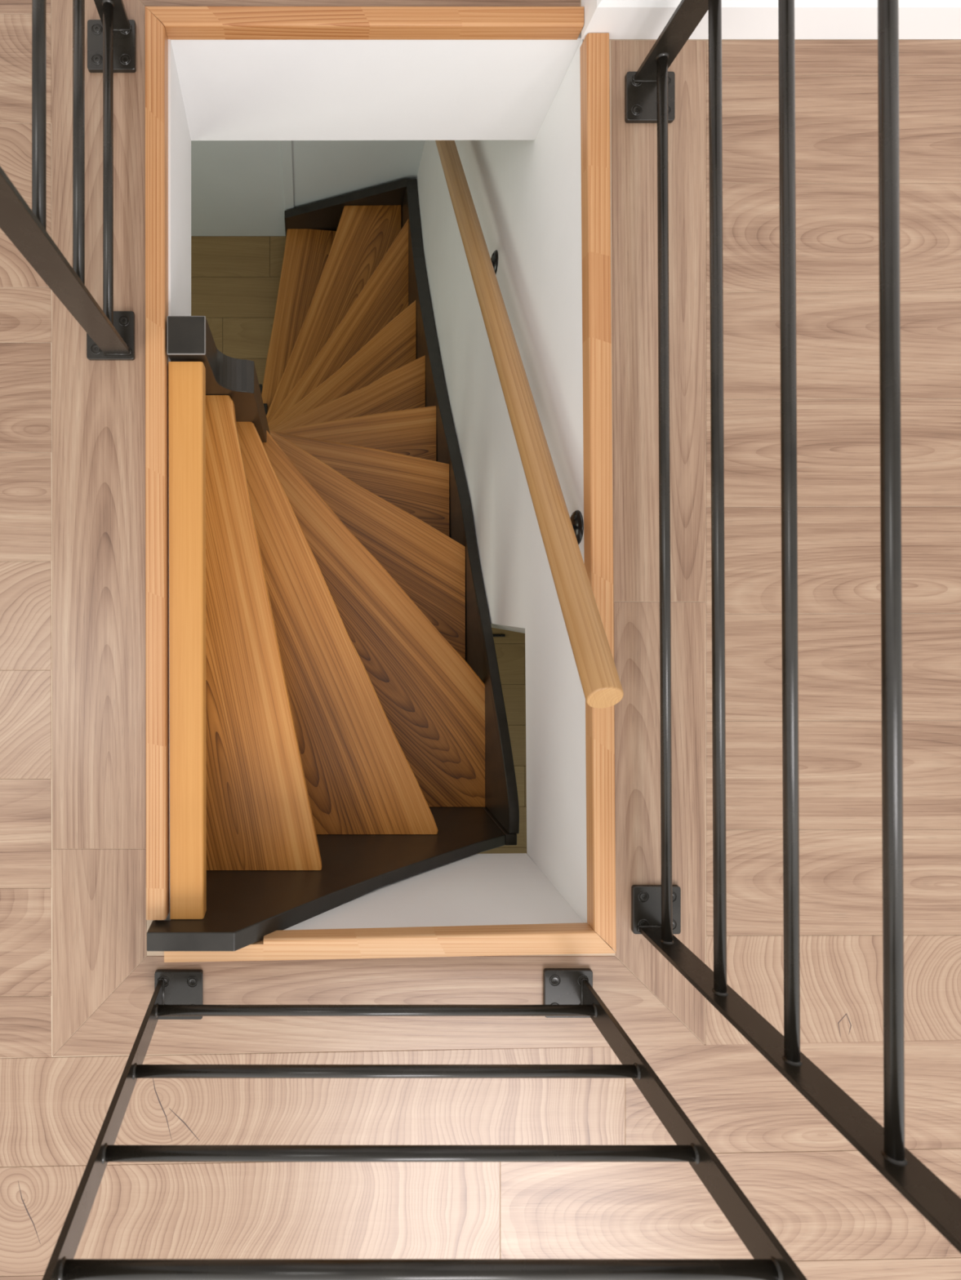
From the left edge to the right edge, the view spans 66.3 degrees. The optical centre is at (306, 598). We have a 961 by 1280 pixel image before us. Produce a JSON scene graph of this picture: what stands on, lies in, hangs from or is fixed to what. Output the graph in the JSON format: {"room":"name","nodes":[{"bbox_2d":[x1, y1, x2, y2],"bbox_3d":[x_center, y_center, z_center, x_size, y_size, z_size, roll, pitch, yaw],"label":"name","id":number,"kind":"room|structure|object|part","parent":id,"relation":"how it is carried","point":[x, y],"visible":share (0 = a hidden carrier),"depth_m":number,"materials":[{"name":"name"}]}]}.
{"room":"stair landing","nodes":[
{"label":"stair landing","id":0,"kind":"room"},
{"bbox_2d":[166,911,170,920],"bbox_3d":[0.250,0.320,1.516,5.100,0.008,4.760,0,90,0],"label":"wall","id":1,"kind":"structure","parent":0,"point":[169,915],"depth_m":1.51,"materials":[{"name":"white paint"}]},
{"bbox_2d":[156,39,191,920],"bbox_3d":[-0.293,-0.191,1.374,0.109,0.276,1.582,0,90,0],"label":"wall","id":2,"kind":"structure","parent":0,"point":[179,135],"depth_m":1.33,"materials":[{"name":"white paint"}]},
{"bbox_2d":[145,6,168,919],"bbox_3d":[-0.259,-0.232,1.221,0.036,0.032,1.561,0,90,0],"label":"trim","id":3,"kind":"structure","parent":2,"relation":"attached to","point":[157,384],"depth_m":1.21,"materials":[{"name":"brown wood"}]},
{"bbox_2d":[191,140,425,235],"bbox_3d":[0.250,-2.011,2.655,4.900,2.330,0.097,0,90,0],"label":"wall","id":4,"kind":"structure","parent":0,"point":[237,186],"depth_m":3.27,"materials":[{"name":"paint"}]},
{"bbox_2d":[280,140,293,210],"bbox_3d":[-0.088,-1.959,2.670,0.048,2.300,0.010,0,90,0],"label":"trim","id":5,"kind":"structure","parent":4,"relation":"attached to","point":[286,145],"depth_m":3.24,"materials":[{"name":"paint"}]},
{"bbox_2d":[191,235,526,853],"bbox_3d":[0.250,0.320,3.845,5.100,0.050,4.760,0,90,0],"label":"floor","id":6,"kind":"structure","parent":0,"point":[235,280],"depth_m":3.82,"materials":[{"name":"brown wood"}]},
{"bbox_2d":[146,177,519,951],"bbox_3d":[0.125,-0.679,2.497,0.782,2.646,2.531,0,90,0],"label":"staircase","id":7,"kind":"structure","parent":6,"relation":"on","point":[340,734],"depth_m":1.66,"materials":[{"name":"brown wood"}]},
{"bbox_3d":[-0.173,-0.450,1.722,0.132,1.037,0.066,0,90,0],"label":"newel post","id":8,"kind":"part","parent":7,"relation":"part of","materials":[{"name":"black paint"}]},
{"bbox_2d":[493,634,505,636],"bbox_3d":[0.885,0.198,3.814,0.370,0.012,0.015,0,90,0],"label":"floor strip","id":9,"kind":"object","parent":6,"relation":"on","point":[494,635],"visible":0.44,"depth_m":3.81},
{"bbox_2d":[170,32,581,140],"bbox_3d":[0.108,-1.032,1.374,0.757,0.276,0.100,0,90,0],"label":"wall","id":10,"kind":"structure","parent":0,"point":[232,90],"depth_m":1.36,"materials":[{"name":"white paint"}]},
{"bbox_2d":[146,6,583,39],"bbox_3d":[0.098,-0.996,1.221,0.750,0.032,0.033,0,90,0],"label":"trim","id":11,"kind":"structure","parent":10,"relation":"attached to","point":[180,23],"depth_m":1.21,"materials":[{"name":"brown wood"}]},
{"bbox_2d":[284,853,583,929],"bbox_3d":[0.125,0.633,1.423,0.750,0.374,0.110,0,90,0],"label":"wall","id":12,"kind":"structure","parent":0,"point":[506,888],"depth_m":1.36,"materials":[{"name":"white paint"}]},
{"bbox_2d":[164,938,263,962],"bbox_3d":[-0.159,0.606,1.221,0.169,0.032,0.032,0,90,0],"label":"trim","id":13,"kind":"structure","parent":12,"relation":"attached to","point":[255,951],"depth_m":1.21,"materials":[{"name":"brown wood"}]},
{"bbox_2d":[263,922,615,960],"bbox_3d":[0.227,0.593,1.221,0.603,0.032,0.039,-1,90,0],"label":"trim","id":14,"kind":"structure","parent":12,"relation":"attached to","point":[551,938],"depth_m":1.21,"materials":[{"name":"brown wood"}]},
{"bbox_2d":[0,0,960,1279],"bbox_3d":[0.020,0.333,1.227,4.900,0.015,5.735,0,90,0],"label":"floor","id":15,"kind":"structure","parent":0,"point":[77,971],"depth_m":1.22,"materials":[{"name":"brown wood"}]},
{"bbox_2d":[0,0,136,360],"bbox_3d":[-0.336,-0.704,0.790,0.084,0.860,0.583,0,90,0],"label":"guard rail","id":16,"kind":"object","parent":15,"relation":"on","point":[111,38],"visible":1,"depth_m":1.00,"materials":[{"name":"black metal"}]},
{"bbox_3d":[-0.325,-0.424,0.786,0.049,0.853,0.012,0,90,0],"label":"post","id":17,"kind":"part","parent":16,"relation":"part of","materials":[{"name":"black metal"}]},
{"bbox_3d":[-0.337,-0.453,1.216,0.082,0.008,0.082,0,90,0],"label":"plate","id":18,"kind":"part","parent":16,"relation":"part of","materials":[{"name":"black metal"}]},
{"bbox_3d":[-0.336,-0.952,1.216,0.082,0.008,0.086,0,90,0],"label":"plate","id":19,"kind":"part","parent":16,"relation":"part of","materials":[{"name":"black metal"}]},
{"bbox_3d":[-0.325,-0.980,0.786,0.049,0.853,0.012,0,90,0],"label":"post","id":20,"kind":"part","parent":16,"relation":"part of","materials":[{"name":"black metal"}]},
{"bbox_2d":[42,968,807,1279],"bbox_3d":[0.115,0.680,0.790,0.752,0.860,0.084,0,90,0],"label":"guard rail","id":21,"kind":"object","parent":15,"relation":"on","point":[567,993],"visible":1,"depth_m":0.85,"materials":[{"name":"black metal"}]},
{"bbox_3d":[-0.250,0.675,0.786,0.012,0.853,0.049,0,90,0],"label":"post","id":22,"kind":"part","parent":21,"relation":"part of","materials":[{"name":"black metal"}]},
{"bbox_3d":[-0.220,0.681,1.216,0.082,0.008,0.082,0,90,0],"label":"plate","id":23,"kind":"part","parent":21,"relation":"part of","materials":[{"name":"black metal"}]},
{"bbox_3d":[0.450,0.679,1.216,0.082,0.008,0.082,0,90,0],"label":"plate","id":24,"kind":"part","parent":21,"relation":"part of","materials":[{"name":"black metal"}]},
{"bbox_3d":[0.476,0.675,0.786,0.012,0.853,0.049,0,90,0],"label":"post","id":25,"kind":"part","parent":21,"relation":"part of","materials":[{"name":"black metal"}]},
{"bbox_2d":[624,0,960,1253],"bbox_3d":[0.596,-0.165,0.790,0.084,0.860,1.482,0,90,0],"label":"guard rail","id":26,"kind":"object","parent":15,"relation":"on","point":[650,91],"visible":1,"depth_m":0.85,"materials":[{"name":"black metal"}]},
{"bbox_3d":[0.591,-0.864,1.216,0.083,0.008,0.084,0,90,0],"label":"plate","id":27,"kind":"part","parent":26,"relation":"part of","materials":[{"name":"black metal"}]},
{"bbox_3d":[0.601,0.535,1.216,0.082,0.008,0.082,0,90,0],"label":"plate","id":28,"kind":"part","parent":26,"relation":"part of","materials":[{"name":"black metal"}]},
{"bbox_3d":[0.583,-0.892,0.786,0.049,0.853,0.012,0,90,0],"label":"post","id":29,"kind":"part","parent":26,"relation":"part of","materials":[{"name":"black metal"}]},
{"bbox_3d":[0.591,0.566,0.786,0.049,0.853,0.012,0,90,0],"label":"post","id":30,"kind":"part","parent":26,"relation":"part of","materials":[{"name":"black metal"}]},
{"bbox_2d":[416,39,586,922],"bbox_3d":[0.556,-0.635,2.528,0.152,2.584,2.671,0,90,0],"label":"wall","id":31,"kind":"structure","parent":0,"point":[526,195],"depth_m":1.55,"materials":[{"name":"white paint"}]},
{"bbox_2d":[490,622,524,633],"bbox_3d":[0.554,0.078,2.715,0.116,2.210,0.028,0,90,0],"label":"trim","id":32,"kind":"structure","parent":31,"relation":"attached to","point":[493,625],"depth_m":1.89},
{"bbox_2d":[435,140,623,708],"bbox_3d":[0.447,-0.856,1.758,0.097,1.493,2.037,-1,90,0],"label":"wall handrail","id":33,"kind":"object","parent":31,"relation":"attached to","point":[562,534],"visible":0.81,"depth_m":1.28,"materials":[{"name":"brown wood"}]},
{"bbox_2d":[579,32,616,951],"bbox_3d":[0.503,-0.181,1.221,0.038,0.032,1.570,0,90,0],"label":"trim","id":34,"kind":"structure","parent":31,"relation":"attached to","point":[594,48],"depth_m":1.21,"materials":[{"name":"brown wood"}]},
{"bbox_3d":[1.743,-1.164,0.025,2.514,2.410,0.371,0,90,0],"label":"wall","id":35,"kind":"structure","parent":0,"visible":0},
{"bbox_2d":[581,0,960,39],"bbox_3d":[1.737,-1.159,1.183,2.526,0.075,0.383,0,90,0],"label":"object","id":36,"kind":"structure","parent":35,"relation":"attached to","point":[622,19],"depth_m":1.18,"materials":[{"name":"white paint"}]}
]}

